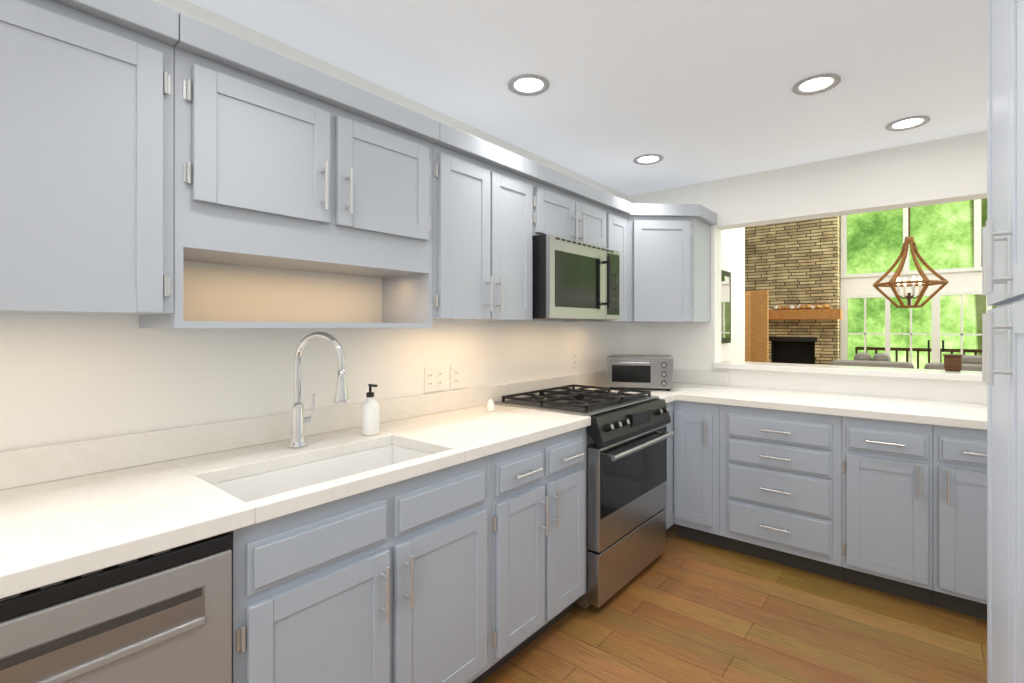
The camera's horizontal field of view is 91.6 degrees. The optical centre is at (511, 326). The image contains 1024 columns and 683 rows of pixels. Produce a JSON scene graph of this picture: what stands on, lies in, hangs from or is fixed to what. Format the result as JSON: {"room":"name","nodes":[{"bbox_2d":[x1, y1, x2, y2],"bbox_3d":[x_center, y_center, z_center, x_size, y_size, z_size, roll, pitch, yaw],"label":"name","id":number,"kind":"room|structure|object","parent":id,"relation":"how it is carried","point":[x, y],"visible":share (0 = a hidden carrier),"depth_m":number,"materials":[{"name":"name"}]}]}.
{"room":"kitchen","nodes":[
{"label":"kitchen","id":0,"kind":"room"},
{"bbox_2d":[0,0,628,450],"bbox_3d":[-0.800,0.140,1.987,0.150,2.360,5.535,0,0,40],"label":"wall","id":1,"kind":"structure","parent":0,"point":[64,378],"depth_m":1.70,"materials":[{"name":"white paint"}]},
{"bbox_2d":[0,0,178,314],"bbox_3d":[-1.167,-0.417,1.146,0.352,0.765,0.592,0,0,40],"label":"upper cabinet","id":2,"kind":"object","parent":1,"relation":"attached to","point":[87,157],"visible":1,"depth_m":1.14,"materials":[{"name":"grey paint"}]},
{"bbox_2d":[140,12,439,327],"bbox_3d":[-0.691,-0.399,1.709,0.366,0.803,0.878,0,0,40],"label":"upper cabinet","id":3,"kind":"object","parent":1,"relation":"attached to","point":[303,195],"visible":0.98,"depth_m":1.58,"materials":[{"name":"grey paint"}]},
{"bbox_2d":[425,366,443,392],"bbox_3d":[-0.370,0.248,2.380,0.008,0.120,0.120,0,0,40],"label":"double electrical outlet","id":4,"kind":"object","parent":1,"relation":"attached to","point":[434,378],"visible":1,"depth_m":2.38,"materials":[{"name":"white plastic"}]},
{"bbox_2d":[450,364,461,388],"bbox_3d":[-0.279,0.248,2.490,0.008,0.120,0.075,0,0,40],"label":"electrical outlet","id":5,"kind":"object","parent":1,"relation":"attached to","point":[455,376],"visible":1,"depth_m":2.48,"materials":[{"name":"white plastic"}]},
{"bbox_2d":[433,122,537,319],"bbox_3d":[-0.204,-0.417,2.295,0.366,0.765,0.642,0,0,40],"label":"upper cabinet","id":6,"kind":"object","parent":1,"relation":"attached to","point":[482,226],"visible":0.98,"depth_m":2.15,"materials":[{"name":"grey paint"}]},
{"bbox_2d":[532,164,610,247],"bbox_3d":[0.235,-0.627,2.824,0.366,0.345,0.730,0,0,40],"label":"upper cabinet","id":7,"kind":"object","parent":1,"relation":"attached to","point":[565,206],"visible":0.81,"depth_m":2.67,"materials":[{"name":"grey paint"}]},
{"bbox_2d":[532,234,619,320],"bbox_3d":[0.272,-0.246,2.794,0.461,0.412,0.722,0,0,40],"label":"over-the-range microwave","id":8,"kind":"object","parent":7,"relation":"attached to","point":[573,280],"visible":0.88,"depth_m":2.56,"materials":[{"name":"silver metal"}]},
{"bbox_2d":[571,350,577,367],"bbox_3d":[0.417,0.215,3.328,0.008,0.120,0.075,0,0,40],"label":"electrical outlet","id":9,"kind":"object","parent":1,"relation":"attached to","point":[574,358],"visible":1,"depth_m":3.32,"materials":[{"name":"white plastic"}]},
{"bbox_2d":[563,194,630,321],"bbox_3d":[0.554,-0.417,3.219,0.352,0.765,0.284,0,0,40],"label":"upper cabinet","id":10,"kind":"object","parent":1,"relation":"attached to","point":[618,211],"visible":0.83,"depth_m":3.14,"materials":[{"name":"grey paint"}]},
{"bbox_2d":[624,203,716,322],"bbox_3d":[0.977,-0.417,3.476,0.674,0.765,0.665,0,0,40],"label":"upper cabinet","id":11,"kind":"object","parent":1,"relation":"attached to","point":[668,262],"visible":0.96,"depth_m":3.24,"materials":[{"name":"grey paint"}]},
{"bbox_2d":[187,0,986,195],"bbox_3d":[0.258,-1.100,1.109,2.900,0.120,5.535,0,0,40],"label":"ceiling","id":12,"kind":"structure","parent":0,"point":[690,92],"depth_m":2.00,"materials":[{"name":"white paint"}]},
{"bbox_2d":[508,74,549,95],"bbox_3d":[0.072,-1.034,2.137,0.180,0.010,0.180,0,0,40],"label":"recessed light","id":13,"kind":"object","parent":12,"relation":"in","point":[528,85],"visible":1,"depth_m":2.13,"materials":[{"name":"grey"}]},
{"bbox_2d":[633,154,662,164],"bbox_3d":[0.843,-1.034,3.082,0.180,0.010,0.180,0,0,40],"label":"recessed light","id":14,"kind":"object","parent":12,"relation":"in","point":[648,159],"visible":1,"depth_m":3.08,"materials":[{"name":"grey"}]},
{"bbox_2d":[792,74,840,94],"bbox_3d":[1.301,-1.034,2.130,0.180,0.010,0.180,0,0,40],"label":"recessed light","id":15,"kind":"object","parent":12,"relation":"in","point":[816,84],"visible":1,"depth_m":2.13,"materials":[{"name":"grey"}]},
{"bbox_2d":[886,116,930,130],"bbox_3d":[2.016,-1.034,2.538,0.180,0.010,0.180,0,0,40],"label":"recessed light","id":16,"kind":"object","parent":12,"relation":"in","point":[908,123],"visible":1,"depth_m":2.54,"materials":[{"name":"grey"}]},
{"bbox_2d":[721,227,744,361],"bbox_3d":[1.804,-0.480,4.569,0.160,3.600,1.765,0,0,40],"label":"wall","id":17,"kind":"structure","parent":0,"point":[733,251],"depth_m":4.94,"materials":[{"name":"white paint"}]},
{"bbox_2d":[721,270,730,342],"bbox_3d":[1.802,-0.185,4.418,0.027,0.670,0.860,0,0,40],"label":"framed mirror","id":18,"kind":"object","parent":17,"relation":"attached to","point":[725,306],"visible":0.35,"depth_m":4.61,"materials":[{"name":"black mirror"}]},
{"bbox_2d":[481,524,986,682],"bbox_3d":[1.971,1.350,3.172,8.200,0.060,11.000,0,0,40],"label":"floor","id":19,"kind":"structure","parent":0,"point":[679,609],"depth_m":2.15,"materials":[{"name":"brown wood"}]},
{"bbox_2d":[0,532,231,682],"bbox_3d":[-1.044,0.887,1.071,0.637,0.865,0.598,0,0,40],"label":"dishwasher","id":20,"kind":"object","parent":19,"relation":"on","point":[165,616],"visible":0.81,"depth_m":0.96,"materials":[{"name":"silver metal"}]},
{"bbox_2d":[228,455,490,682],"bbox_3d":[-0.563,0.885,1.632,0.662,0.869,0.868,0,0,40],"label":"base cabinet","id":21,"kind":"object","parent":19,"relation":"on","point":[390,583],"visible":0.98,"depth_m":1.39,"materials":[{"name":"grey paint"}]},
{"bbox_2d":[477,427,585,682],"bbox_3d":[-0.078,0.885,2.216,0.662,0.869,0.650,0,0,40],"label":"base cabinet","id":22,"kind":"object","parent":19,"relation":"on","point":[538,538],"visible":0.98,"depth_m":1.97,"materials":[{"name":"grey paint"}]},
{"bbox_2d":[494,384,674,608],"bbox_3d":[0.418,0.845,2.735,0.702,0.950,0.786,0,0,40],"label":"range","id":23,"kind":"object","parent":19,"relation":"on","point":[627,435],"visible":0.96,"depth_m":2.47,"materials":[{"name":"silver metal"}]},
{"bbox_2d":[665,401,673,529],"bbox_3d":[0.690,0.885,3.184,0.606,0.869,0.256,0,0,40],"label":"cabinet filler","id":24,"kind":"object","parent":19,"relation":"on","point":[669,507],"visible":0.04,"depth_m":3.05,"materials":[{"name":"grey paint"}]},
{"bbox_2d":[674,400,722,547],"bbox_3d":[1.288,0.885,3.217,0.268,0.869,0.666,0,0,40],"label":"base cabinet","id":25,"kind":"object","parent":19,"relation":"on","point":[696,472],"depth_m":2.99,"materials":[{"name":"grey paint"}]},
{"bbox_2d":[745,290,767,361],"bbox_3d":[3.449,0.390,7.508,0.773,1.860,0.137,0,0,40],"label":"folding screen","id":26,"kind":"object","parent":19,"relation":"on","point":[756,326],"visible":0.19,"depth_m":7.38,"materials":[{"name":"brown wood"}]},
{"bbox_2d":[719,404,843,580],"bbox_3d":[1.623,0.885,2.938,0.600,0.869,0.666,0,0,40],"label":"drawer stack","id":27,"kind":"object","parent":19,"relation":"on","point":[780,486],"visible":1,"depth_m":2.69,"materials":[{"name":"grey paint"}]},
{"bbox_2d":[830,352,913,367],"bbox_3d":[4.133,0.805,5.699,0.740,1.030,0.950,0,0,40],"label":"sofa","id":28,"kind":"object","parent":19,"relation":"on","point":[876,360],"visible":0.12,"depth_m":5.42,"materials":[{"name":"grey fabric"}]},
{"bbox_2d":[842,416,932,604],"bbox_3d":[1.991,0.885,2.633,0.352,0.869,0.666,0,0,40],"label":"base cabinet","id":29,"kind":"object","parent":19,"relation":"on","point":[887,506],"visible":1,"depth_m":2.40,"materials":[{"name":"grey paint"}]},
{"bbox_2d":[924,355,981,370],"bbox_3d":[5.319,0.805,4.779,2.100,1.030,0.950,0,0,40],"label":"sofa","id":30,"kind":"object","parent":19,"relation":"on","point":[971,362],"visible":0.06,"depth_m":5.00,"materials":[{"name":"grey fabric"}]},
{"bbox_2d":[933,425,986,619],"bbox_3d":[2.265,0.885,2.406,0.356,0.869,0.666,0,0,40],"label":"base cabinet","id":31,"kind":"object","parent":19,"relation":"on","point":[959,520],"visible":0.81,"depth_m":2.24,"materials":[{"name":"grey paint"}]},
{"bbox_2d":[982,0,1023,682],"bbox_3d":[1.205,0.142,0.738,0.661,2.356,0.985,0,0,40],"label":"tall cabinet","id":32,"kind":"object","parent":19,"relation":"on","point":[1003,291],"visible":1,"depth_m":0.90,"materials":[{"name":"grey paint"}]},
{"bbox_3d":[-1.646,0.886,0.327,0.662,0.869,1.300,0,0,40],"label":"base cabinet","id":33,"kind":"object","parent":19,"relation":"on","visible":0},
{"bbox_2d":[0,370,683,598],"bbox_3d":[-0.439,0.473,1.782,0.660,0.317,5.081,0,0,40],"label":"countertop","id":34,"kind":"structure","parent":33,"relation":"on","point":[68,510],"depth_m":1.43,"materials":[{"name":"stone"}]},
{"bbox_2d":[288,332,348,447],"bbox_3d":[-0.656,0.212,1.686,0.217,0.394,0.124,0,0,40],"label":"faucet","id":35,"kind":"object","parent":34,"relation":"on","point":[299,419],"visible":1,"depth_m":1.69,"materials":[{"name":"silver metal"}]},
{"bbox_2d":[361,384,378,435],"bbox_3d":[-0.540,0.314,1.904,0.073,0.191,0.066,0,0,40],"label":"soap bottle","id":36,"kind":"object","parent":34,"relation":"on","point":[370,416],"visible":1,"depth_m":1.88,"materials":[{"name":"white plastic"}]},
{"bbox_2d":[487,399,494,411],"bbox_3d":[-0.103,0.380,2.412,0.038,0.059,0.038,0,0,40],"label":"salt shaker","id":37,"kind":"object","parent":34,"relation":"on","point":[490,406],"visible":1,"depth_m":2.40,"materials":[{"name":"white ceramic"}]},
{"bbox_2d":[604,369,986,429],"bbox_3d":[1.734,0.382,2.863,2.562,0.135,0.641,0,0,40],"label":"countertop","id":38,"kind":"structure","parent":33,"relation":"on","point":[712,387],"depth_m":2.70,"materials":[{"name":"stone"}]},
{"bbox_2d":[607,354,672,390],"bbox_3d":[0.861,0.301,3.350,0.420,0.215,0.347,0,0,16],"label":"toaster oven","id":39,"kind":"object","parent":38,"relation":"on","point":[638,371],"visible":0.98,"depth_m":3.22,"materials":[{"name":"silver metal"}]},
{"bbox_2d":[745,216,840,364],"bbox_3d":[4.230,-0.479,7.717,1.470,3.598,0.718,0,0,40],"label":"stone wall","id":40,"kind":"structure","parent":0,"point":[795,263],"depth_m":7.66,"materials":[{"name":"brown stone"}]},
{"bbox_2d":[768,309,842,319],"bbox_3d":[4.381,-0.185,7.500,0.980,0.150,0.219,0,0,40],"label":"mantel shelf","id":41,"kind":"object","parent":40,"relation":"attached to","point":[820,314],"visible":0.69,"depth_m":7.38,"materials":[{"name":"brown wood"}]},
{"bbox_2d":[772,304,830,309],"bbox_3d":[4.359,-0.303,7.529,0.781,0.085,0.143,0,0,40],"label":"garland","id":42,"kind":"object","parent":41,"relation":"on","point":[809,306],"visible":0.98,"depth_m":7.49,"materials":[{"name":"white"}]},
{"bbox_2d":[629,131,986,404],"bbox_3d":[1.977,0.140,3.180,2.600,2.360,0.150,0,0,40],"label":"wall","id":43,"kind":"structure","parent":0,"point":[945,170],"depth_m":3.12,"materials":[{"name":"white paint"}]},
{"bbox_2d":[713,361,982,381],"bbox_3d":[2.257,0.272,3.000,1.936,0.037,0.310,0,0,40],"label":"sill","id":44,"kind":"structure","parent":43,"relation":"on","point":[961,375],"depth_m":3.01,"materials":[{"name":"stone"}]},
{"bbox_2d":[943,354,962,371],"bbox_3d":[2.529,0.204,2.859,0.084,0.095,0.084,0,0,40],"label":"pot","id":45,"kind":"object","parent":44,"relation":"on","point":[952,362],"visible":1,"depth_m":2.83,"materials":[{"name":"brown ceramic"}]},
{"bbox_2d":[841,271,981,294],"bbox_3d":[5.404,-0.480,7.308,7.800,3.600,0.150,0,0,40],"label":"wall","id":46,"kind":"structure","parent":0,"point":[966,281],"depth_m":6.98,"materials":[{"name":"white paint"}]},
{"bbox_2d":[840,199,991,362],"bbox_3d":[6.670,-0.330,6.160,4.385,3.300,0.100,0,0,40],"label":"window frames","id":47,"kind":"structure","parent":46,"relation":"in","point":[935,333],"depth_m":7.02,"materials":[{"name":"white paint"}]},
{"bbox_3d":[3.691,-2.340,5.244,8.100,0.120,5.515,0,0,40],"label":"ceiling","id":48,"kind":"structure","parent":0,"visible":0},
{"bbox_2d":[873,207,947,307],"bbox_3d":[3.493,-1.225,4.379,0.523,2.110,0.459,0,0,40],"label":"pendant chandelier","id":49,"kind":"object","parent":48,"relation":"hanging from","point":[904,284],"visible":0.96,"depth_m":4.34,"materials":[{"name":"brown wood"}]},
{"label":"outside","id":50,"kind":"structure","parent":0,"visible":0},
{"bbox_2d":[847,198,996,368],"bbox_3d":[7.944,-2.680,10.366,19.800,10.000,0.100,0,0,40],"label":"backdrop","id":51,"kind":"structure","parent":50,"point":[942,234],"depth_m":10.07,"materials":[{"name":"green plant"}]},
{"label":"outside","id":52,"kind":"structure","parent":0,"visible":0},
{"bbox_2d":[855,347,981,368],"bbox_3d":[7.683,0.885,6.554,5.350,1.070,1.500,0,0,40],"label":"rail","id":53,"kind":"object","parent":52,"point":[974,351],"visible":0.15,"depth_m":8.24,"materials":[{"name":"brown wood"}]}
]}

